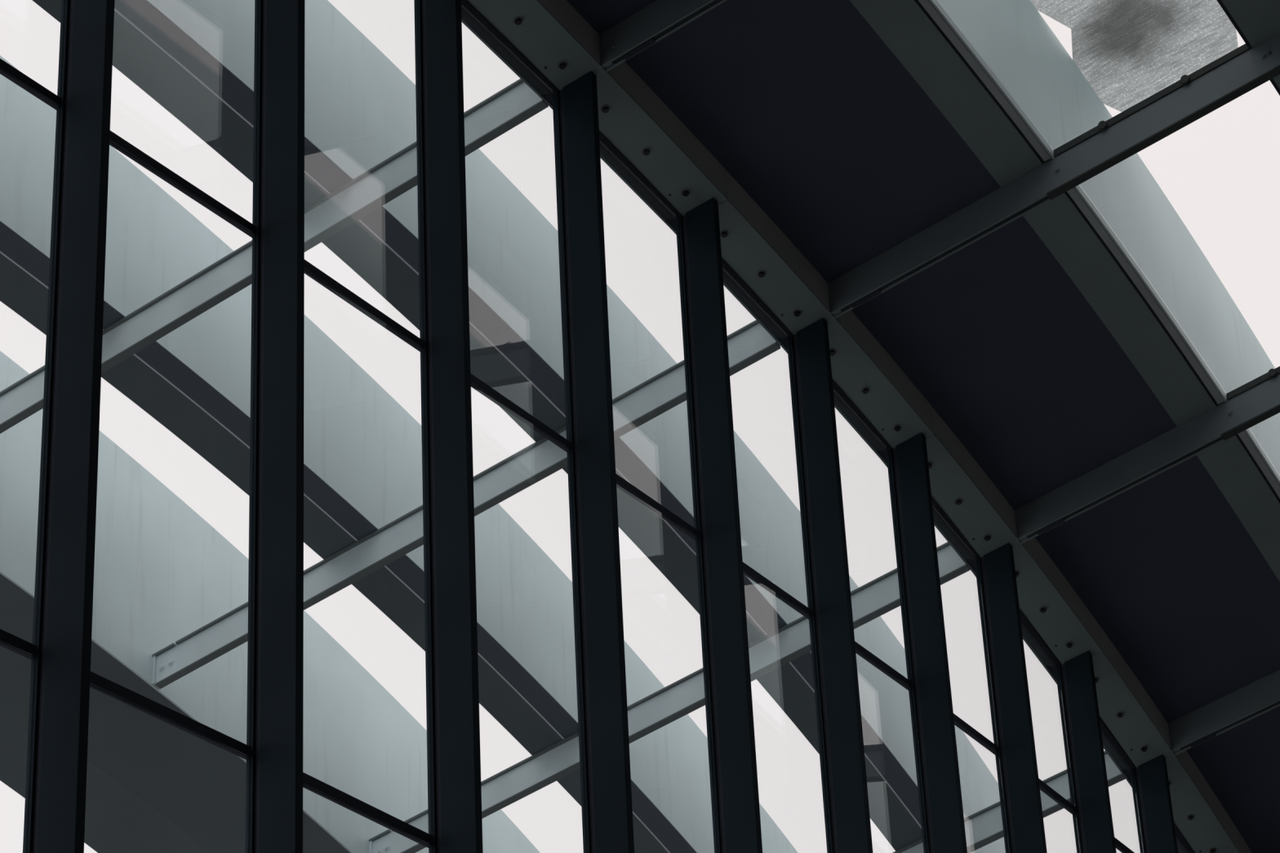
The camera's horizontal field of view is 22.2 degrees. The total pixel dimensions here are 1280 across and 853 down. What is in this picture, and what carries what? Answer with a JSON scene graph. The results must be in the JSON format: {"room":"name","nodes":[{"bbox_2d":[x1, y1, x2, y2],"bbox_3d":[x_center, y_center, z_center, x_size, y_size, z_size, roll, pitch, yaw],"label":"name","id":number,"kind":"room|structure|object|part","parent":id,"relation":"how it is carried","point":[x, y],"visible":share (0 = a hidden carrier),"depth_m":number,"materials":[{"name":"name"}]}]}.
{"room":"glass-walled atrium","nodes":[
{"label":"glass-walled atrium","id":0,"kind":"room"},
{"bbox_2d":[566,0,1279,852],"bbox_3d":[3.329,-3.404,13.445,11.999,6.072,27.800,-19,-32,26],"label":"ceiling","id":1,"kind":"structure","parent":0,"point":[803,104],"depth_m":18.86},
{"bbox_2d":[600,0,726,71],"bbox_3d":[1.595,-2.897,15.950,4.258,1.055,0.088,-19,-32,26],"label":"cross beam","id":2,"kind":"structure","parent":1,"relation":"attached to","point":[660,19],"depth_m":16.58,"materials":[{"name":"metal"}]},
{"bbox_3d":[-0.004,-1.917,16.582,0.180,0.044,0.032,-19,-32,26],"label":"splice plate","id":3,"kind":"part","parent":2,"relation":"part of","materials":[{"name":"black metal"}]},
{"bbox_2d":[466,0,1252,852],"bbox_3d":[0.908,-0.066,18.048,0.404,2.791,15.003,-18,-32,25],"label":"roof beam","id":4,"kind":"structure","parent":1,"relation":"attached to","point":[552,35],"depth_m":18.68,"materials":[{"name":"grey metal"}]},
{"bbox_2d":[513,16,523,24],"bbox_3d":[-0.608,-2.027,16.299,0.051,0.015,0.052,-19,-32,26],"label":"bolt","id":5,"kind":"object","parent":4,"relation":"in","point":[517,20],"depth_m":16.28,"materials":[{"name":"black metal"}]},
{"bbox_2d":[557,61,567,68],"bbox_3d":[-0.395,-1.837,16.584,0.051,0.015,0.052,-19,-32,26],"label":"bolt","id":6,"kind":"object","parent":4,"relation":"in","point":[561,64],"depth_m":16.57,"materials":[{"name":"black metal"}]},
{"bbox_3d":[-0.284,-1.745,16.706,0.260,0.334,2.421,-19,-32,26],"label":"soffit plate","id":7,"kind":"part","parent":4,"relation":"part of","materials":[{"name":"grey metal"}]},
{"bbox_2d":[600,105,609,112],"bbox_3d":[-0.180,-1.642,16.870,0.051,0.016,0.052,-19,-32,26],"label":"bolt","id":8,"kind":"object","parent":4,"relation":"in","point":[603,108],"depth_m":16.86,"materials":[{"name":"black metal"}]},
{"bbox_3d":[-0.289,-1.833,16.754,0.256,0.510,2.421,-19,-32,26],"label":"casing","id":9,"kind":"part","parent":4,"relation":"part of","materials":[{"name":"brown metal"}]},
{"bbox_2d":[641,147,651,154],"bbox_3d":[0.032,-1.446,17.150,0.051,0.016,0.052,-19,-32,26],"label":"bolt","id":10,"kind":"object","parent":4,"relation":"in","point":[644,150],"depth_m":17.14,"materials":[{"name":"black metal"}]},
{"bbox_2d":[680,188,690,195],"bbox_3d":[0.242,-1.250,17.426,0.051,0.016,0.052,-19,-32,26],"label":"bolt","id":11,"kind":"object","parent":4,"relation":"in","point":[684,192],"depth_m":17.42,"materials":[{"name":"black metal"}]},
{"bbox_2d":[720,230,728,236],"bbox_3d":[0.456,-1.046,17.704,0.051,0.016,0.052,-19,-32,26],"label":"bolt","id":12,"kind":"object","parent":4,"relation":"in","point":[722,233],"depth_m":17.69,"materials":[{"name":"black metal"}]},
{"bbox_2d":[756,270,765,276],"bbox_3d":[0.668,-0.842,17.978,0.051,0.016,0.052,-19,-32,26],"label":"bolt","id":13,"kind":"object","parent":4,"relation":"in","point":[759,273],"depth_m":17.96,"materials":[{"name":"black metal"}]},
{"bbox_2d":[792,309,801,315],"bbox_3d":[0.877,-0.636,18.247,0.051,0.017,0.051,-19,-32,26],"label":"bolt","id":14,"kind":"object","parent":4,"relation":"in","point":[795,312],"depth_m":18.23,"materials":[{"name":"black metal"}]},
{"bbox_3d":[0.988,-0.528,18.372,0.274,0.466,2.371,-19,-32,26],"label":"soffit plate","id":15,"kind":"part","parent":4,"relation":"part of","materials":[{"name":"grey metal"}]},
{"bbox_3d":[0.983,-0.617,18.420,0.270,0.641,2.371,-19,-32,26],"label":"casing","id":16,"kind":"part","parent":4,"relation":"part of","materials":[{"name":"brown metal"}]},
{"bbox_2d":[893,424,902,431],"bbox_3d":[1.500,0.006,19.049,0.051,0.018,0.051,-19,-32,26],"label":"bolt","id":17,"kind":"object","parent":4,"relation":"in","point":[895,427],"depth_m":19.04,"materials":[{"name":"black metal"}]},
{"bbox_3d":[2.219,0.792,19.952,0.266,0.596,2.333,-18,-32,25],"label":"soffit plate","id":18,"kind":"part","parent":4,"relation":"part of","materials":[{"name":"grey metal"}]},
{"bbox_3d":[2.214,0.704,20.000,0.262,0.771,2.333,-18,-32,25],"label":"casing","id":19,"kind":"part","parent":4,"relation":"part of","materials":[{"name":"brown metal"}]},
{"bbox_3d":[3.401,2.232,21.469,0.265,0.729,2.330,-17,-31,24],"label":"soffit plate","id":20,"kind":"part","parent":4,"relation":"part of","materials":[{"name":"grey metal"}]},
{"bbox_3d":[3.396,2.144,21.516,0.261,0.905,2.330,-17,-31,24],"label":"casing","id":21,"kind":"part","parent":4,"relation":"part of","materials":[{"name":"brown metal"}]},
{"bbox_3d":[4.356,3.436,22.748,0.258,0.759,1.564,-17,-31,23],"label":"casing","id":22,"kind":"part","parent":4,"relation":"part of","materials":[{"name":"brown metal"}]},
{"bbox_2d":[828,32,1279,318],"bbox_3d":[2.861,-1.694,17.601,4.258,1.058,0.088,-19,-32,26],"label":"cross beam","id":23,"kind":"structure","parent":1,"relation":"attached to","point":[1242,69],"depth_m":17.80,"materials":[{"name":"metal"}]},
{"bbox_3d":[1.261,-0.714,18.233,0.180,0.045,0.032,-19,-32,26],"label":"splice plate","id":24,"kind":"part","parent":23,"relation":"part of","materials":[{"name":"grey metal"}]},
{"bbox_2d":[915,0,1251,161],"bbox_3d":[2.121,-2.344,16.887,1.271,0.626,2.308,-19,-32,26],"label":"trim strip","id":25,"kind":"object","parent":23,"relation":"on","point":[928,8],"visible":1,"depth_m":17.36,"materials":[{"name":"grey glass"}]},
{"bbox_2d":[849,0,1279,582],"bbox_3d":[2.050,-0.832,17.644,0.405,2.700,15.003,-18,-32,25],"label":"roof beam","id":26,"kind":"structure","parent":1,"relation":"attached to","point":[904,26],"depth_m":18.46,"materials":[{"name":"grey metal"}]},
{"bbox_2d":[928,0,1279,484],"bbox_3d":[2.683,-0.836,18.814,0.470,3.338,11.730,-18,-32,25],"label":"blade","id":27,"kind":"object","parent":26,"relation":"on","point":[1011,40],"visible":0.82,"depth_m":18.76,"materials":[{"name":"grey metal"}]},
{"bbox_2d":[1030,0,1238,111],"bbox_3d":[2.646,-2.512,18.300,1.180,0.539,2.140,-19,-32,26],"label":"film","id":28,"kind":"object","parent":27,"relation":"attached to","point":[1126,36],"visible":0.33,"depth_m":18.65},
{"bbox_3d":[2.049,-0.838,17.647,0.401,2.688,15.003,-18,-32,25],"label":"casing","id":29,"kind":"part","parent":26,"relation":"part of","materials":[{"name":"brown metal"}]},
{"bbox_2d":[1014,366,1279,543],"bbox_3d":[4.092,-0.372,19.183,4.258,1.061,0.088,-19,-32,26],"label":"cross beam","id":30,"kind":"structure","parent":1,"relation":"attached to","point":[1256,401],"depth_m":19.58,"materials":[{"name":"metal"}]},
{"bbox_3d":[2.492,0.608,19.815,0.180,0.047,0.032,-19,-32,26],"label":"splice plate","id":31,"kind":"part","parent":30,"relation":"part of","materials":[{"name":"black metal"}]},
{"bbox_2d":[1065,78,1279,404],"bbox_3d":[3.369,-1.082,18.504,1.304,0.756,2.283,-19,-32,26],"label":"trim strip","id":32,"kind":"object","parent":30,"relation":"on","point":[1072,193],"visible":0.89,"depth_m":18.73,"materials":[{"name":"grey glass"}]},
{"bbox_2d":[1168,670,1279,755],"bbox_3d":[5.277,1.069,20.704,4.258,1.064,0.088,-19,-32,26],"label":"cross beam","id":33,"kind":"structure","parent":1,"relation":"attached to","point":[1262,695],"depth_m":21.30,"materials":[{"name":"metal"}]},
{"bbox_3d":[3.677,2.049,21.336,0.180,0.049,0.032,-19,-32,26],"label":"splice plate","id":34,"kind":"part","parent":33,"relation":"part of","materials":[{"name":"black metal"}]},
{"bbox_2d":[1235,431,1279,502],"bbox_3d":[4.577,0.299,20.056,1.348,0.885,2.258,-19,-32,26],"label":"pane","id":35,"kind":"object","parent":33,"relation":"on","point":[1242,436],"visible":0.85,"depth_m":19.87,"materials":[{"name":"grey glass"}]},
{"bbox_2d":[1221,0,1279,88],"bbox_3d":[3.337,-1.539,17.110,0.404,2.700,15.003,-18,-32,25],"label":"roof beam","id":36,"kind":"structure","parent":1,"relation":"attached to","point":[1259,20],"depth_m":17.31,"materials":[{"name":"grey metal"}]},
{"label":"outside","id":37,"kind":"structure","parent":0,"visible":0},
{"bbox_2d":[893,751,1125,852],"bbox_3d":[1.281,3.261,22.368,4.538,1.125,0.075,-19,-32,26],"label":"beam","id":38,"kind":"structure","parent":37,"point":[983,828],"depth_m":21.88,"materials":[{"name":"grey metal"}]},
{"bbox_2d":[0,351,540,852],"bbox_3d":[-3.618,1.874,20.205,1.475,4.248,15.043,-18,-32,25],"label":"beam","id":39,"kind":"structure","parent":38,"relation":"attached to","point":[162,573],"depth_m":20.61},
{"bbox_3d":[-3.591,2.496,19.872,1.462,2.837,15.043,-18,-32,25],"label":"soffit panel","id":40,"kind":"part","parent":39,"relation":"part of","materials":[{"name":"grey metal"}]},
{"bbox_2d":[151,320,780,689],"bbox_3d":[-1.099,0.480,19.250,4.454,1.100,0.075,-19,-32,26],"label":"beam","id":41,"kind":"structure","parent":39,"relation":"attached to","point":[751,343],"depth_m":19.30,"materials":[{"name":"grey metal"}]},
{"bbox_3d":[-2.961,1.509,20.022,0.018,0.197,0.070,-19,-32,26],"label":"plate","id":42,"kind":"part","parent":41,"relation":"part of","materials":[{"name":"grey paint"}]},
{"bbox_2d":[368,542,969,852],"bbox_3d":[0.114,1.810,20.839,4.495,1.112,0.075,-19,-32,26],"label":"beam","id":43,"kind":"structure","parent":39,"relation":"attached to","point":[880,596],"depth_m":20.79,"materials":[{"name":"grey metal"}]},
{"bbox_3d":[-1.764,2.849,21.619,0.018,0.201,0.070,-19,-32,26],"label":"plate","id":44,"kind":"part","parent":43,"relation":"part of","materials":[{"name":"grey paint"}]},
{"bbox_2d":[0,55,797,852],"bbox_3d":[-1.816,0.889,19.454,0.596,3.661,15.018,-18,-32,25],"label":"blade","id":45,"kind":"object","parent":38,"relation":"on","point":[362,450],"visible":0.6,"depth_m":19.41,"materials":[{"name":"metal"}]},
{"bbox_2d":[0,78,548,433],"bbox_3d":[-2.355,-0.728,17.594,4.430,1.091,0.075,-19,-32,26],"label":"beam","id":46,"kind":"structure","parent":45,"relation":"attached to","point":[516,103],"depth_m":17.45,"materials":[{"name":"grey metal"}]},
{"bbox_2d":[32,0,1008,852],"bbox_3d":[-0.527,0.181,18.919,0.596,3.661,15.018,-18,-32,25],"label":"blade","id":47,"kind":"object","parent":46,"relation":"on","point":[194,58],"visible":0.62,"depth_m":18.56,"materials":[{"name":"metal"}]},
{"bbox_3d":[-1.752,1.305,19.200,0.206,2.586,15.007,-18,-32,25],"label":"edge trim","id":48,"kind":"part","parent":45,"relation":"part of","materials":[{"name":"metal"}]},
{"bbox_3d":[3.754,6.179,8.321,10.800,0.100,28.200,-19,-32,26],"label":"floor","id":49,"kind":"structure","parent":0,"visible":0},
{"bbox_2d":[0,58,61,660],"bbox_3d":[-2.501,1.398,11.003,0.095,11.438,1.224,-20,-33,28],"label":"window","id":50,"kind":"structure","parent":49,"relation":"on","point":[8,641],"depth_m":12.79,"materials":[{"name":"black metal"}]},
{"bbox_2d":[22,0,304,852],"bbox_3d":[-1.740,1.827,11.866,0.297,11.434,1.274,-20,-33,28],"label":"window","id":51,"kind":"structure","parent":49,"relation":"on","point":[106,686],"depth_m":12.77,"materials":[{"name":"black metal"}]},
{"bbox_3d":[-2.051,1.626,11.380,0.240,11.354,0.049,-19,-32,26],"label":"mullion","id":52,"kind":"part","parent":51,"relation":"part of","materials":[{"name":"black metal"}]},
{"bbox_3d":[-1.379,2.099,12.279,0.240,11.314,0.049,-19,-32,26],"label":"mullion","id":53,"kind":"part","parent":51,"relation":"part of","materials":[{"name":"black metal"}]},
{"bbox_2d":[250,259,433,848],"bbox_3d":[-1.164,2.333,12.816,0.107,11.394,1.221,-19,-32,26],"label":"window frame","id":54,"kind":"structure","parent":49,"relation":"on","point":[311,784],"depth_m":13.64,"materials":[{"name":"black metal"}]},
{"bbox_2d":[413,0,634,852],"bbox_3d":[-0.427,2.803,13.674,0.304,11.313,1.264,-19,-32,26],"label":"window","id":55,"kind":"structure","parent":49,"relation":"on","point":[471,17],"depth_m":15.11,"materials":[{"name":"black metal"}]},
{"bbox_3d":[-0.725,2.599,13.183,0.240,11.234,0.049,-19,-32,26],"label":"mullion","id":56,"kind":"part","parent":55,"relation":"part of","materials":[{"name":"black metal"}]},
{"bbox_3d":[-0.767,-2.027,16.344,0.083,0.255,1.215,-19,-32,27],"label":"head frame","id":57,"kind":"part","parent":55,"relation":"part of","materials":[{"name":"black metal"}]},
{"bbox_3d":[-0.076,3.112,14.075,0.240,11.119,0.049,-19,-32,26],"label":"mullion","id":58,"kind":"part","parent":55,"relation":"part of","materials":[{"name":"black metal"}]},
{"bbox_2d":[546,97,762,852],"bbox_3d":[0.222,3.319,14.569,0.301,11.197,1.221,-19,-32,26],"label":"window","id":59,"kind":"structure","parent":49,"relation":"on","point":[610,154],"depth_m":16.61,"materials":[{"name":"black metal"}]},
{"bbox_3d":[-0.121,-1.451,17.194,0.088,0.288,1.196,-19,-32,26],"label":"head frame","id":60,"kind":"part","parent":59,"relation":"part of","materials":[{"name":"black metal"}]},
{"bbox_3d":[0.561,3.634,14.947,0.240,10.971,0.049,-19,-32,26],"label":"mullion","id":61,"kind":"part","parent":59,"relation":"part of","materials":[{"name":"black metal"}]},
{"bbox_2d":[669,221,872,852],"bbox_3d":[0.854,3.841,15.440,0.296,11.049,1.216,-19,-32,26],"label":"window","id":62,"kind":"structure","parent":49,"relation":"on","point":[733,282],"depth_m":17.58,"materials":[{"name":"black metal"}]},
{"bbox_3d":[0.516,-0.849,18.022,0.084,0.322,1.191,-19,-32,26],"label":"head frame","id":63,"kind":"part","parent":62,"relation":"part of","materials":[{"name":"black metal"}]},
{"bbox_3d":[1.191,4.171,15.809,0.240,10.788,0.049,-19,-32,26],"label":"mullion","id":64,"kind":"part","parent":62,"relation":"part of","materials":[{"name":"black metal"}]},
{"bbox_2d":[780,341,967,852],"bbox_3d":[1.472,4.379,16.303,0.296,10.866,1.205,-19,-32,26],"label":"window","id":65,"kind":"structure","parent":49,"relation":"on","point":[843,404],"depth_m":18.53,"materials":[{"name":"black metal"}]},
{"bbox_3d":[1.144,-0.217,18.831,0.083,0.356,1.181,-18,-32,26],"label":"head frame","id":66,"kind":"part","parent":65,"relation":"part of","materials":[{"name":"black metal"}]},
{"bbox_3d":[1.807,4.721,16.660,0.240,10.573,0.049,-19,-32,26],"label":"mullion","id":67,"kind":"part","parent":65,"relation":"part of","materials":[{"name":"black metal"}]},
{"bbox_2d":[880,453,1047,852],"bbox_3d":[2.082,4.928,17.151,0.297,10.650,1.190,-18,-32,25],"label":"window","id":68,"kind":"structure","parent":49,"relation":"on","point":[942,522],"depth_m":19.46,"materials":[{"name":"black metal"}]},
{"bbox_3d":[1.754,0.443,19.620,0.083,0.389,1.167,-18,-32,25],"label":"head frame","id":69,"kind":"part","parent":68,"relation":"part of","materials":[{"name":"black metal"}]},
{"bbox_3d":[2.400,5.285,17.499,0.240,10.324,0.049,-19,-32,26],"label":"mullion","id":70,"kind":"part","parent":68,"relation":"part of","materials":[{"name":"black metal"}]},
{"bbox_2d":[968,561,1116,852],"bbox_3d":[2.671,5.496,17.996,0.297,10.400,1.196,-17,-31,25],"label":"window","id":71,"kind":"structure","parent":49,"relation":"on","point":[1031,637],"depth_m":20.40,"materials":[{"name":"black metal"}]},
{"bbox_3d":[2.349,1.135,20.397,0.083,0.425,1.173,-17,-31,25],"label":"head frame","id":72,"kind":"part","parent":71,"relation":"part of","materials":[{"name":"black metal"}]},
{"bbox_3d":[2.984,5.871,18.340,0.240,10.039,0.049,-19,-32,26],"label":"mullion","id":73,"kind":"part","parent":71,"relation":"part of","materials":[{"name":"black metal"}]},
{"bbox_2d":[1048,668,1177,852],"bbox_3d":[3.253,6.080,18.832,0.297,10.115,1.186,-17,-31,25],"label":"window","id":74,"kind":"structure","parent":49,"relation":"on","point":[1112,747],"depth_m":21.30,"materials":[{"name":"black metal"}]},
{"bbox_3d":[2.938,1.857,21.159,0.083,0.454,1.163,-17,-31,25],"label":"head frame","id":75,"kind":"part","parent":74,"relation":"part of","materials":[{"name":"black metal"}]},
{"bbox_3d":[3.564,6.465,19.166,0.240,9.725,0.049,-19,-32,26],"label":"mullion","id":76,"kind":"part","parent":74,"relation":"part of","materials":[{"name":"black metal"}]},
{"bbox_2d":[1124,771,1194,852],"bbox_3d":[3.738,6.698,19.692,0.095,9.800,1.164,-17,-31,24],"label":"window","id":77,"kind":"structure","parent":49,"relation":"on","point":[1183,846],"depth_m":22.01,"materials":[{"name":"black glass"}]}
]}

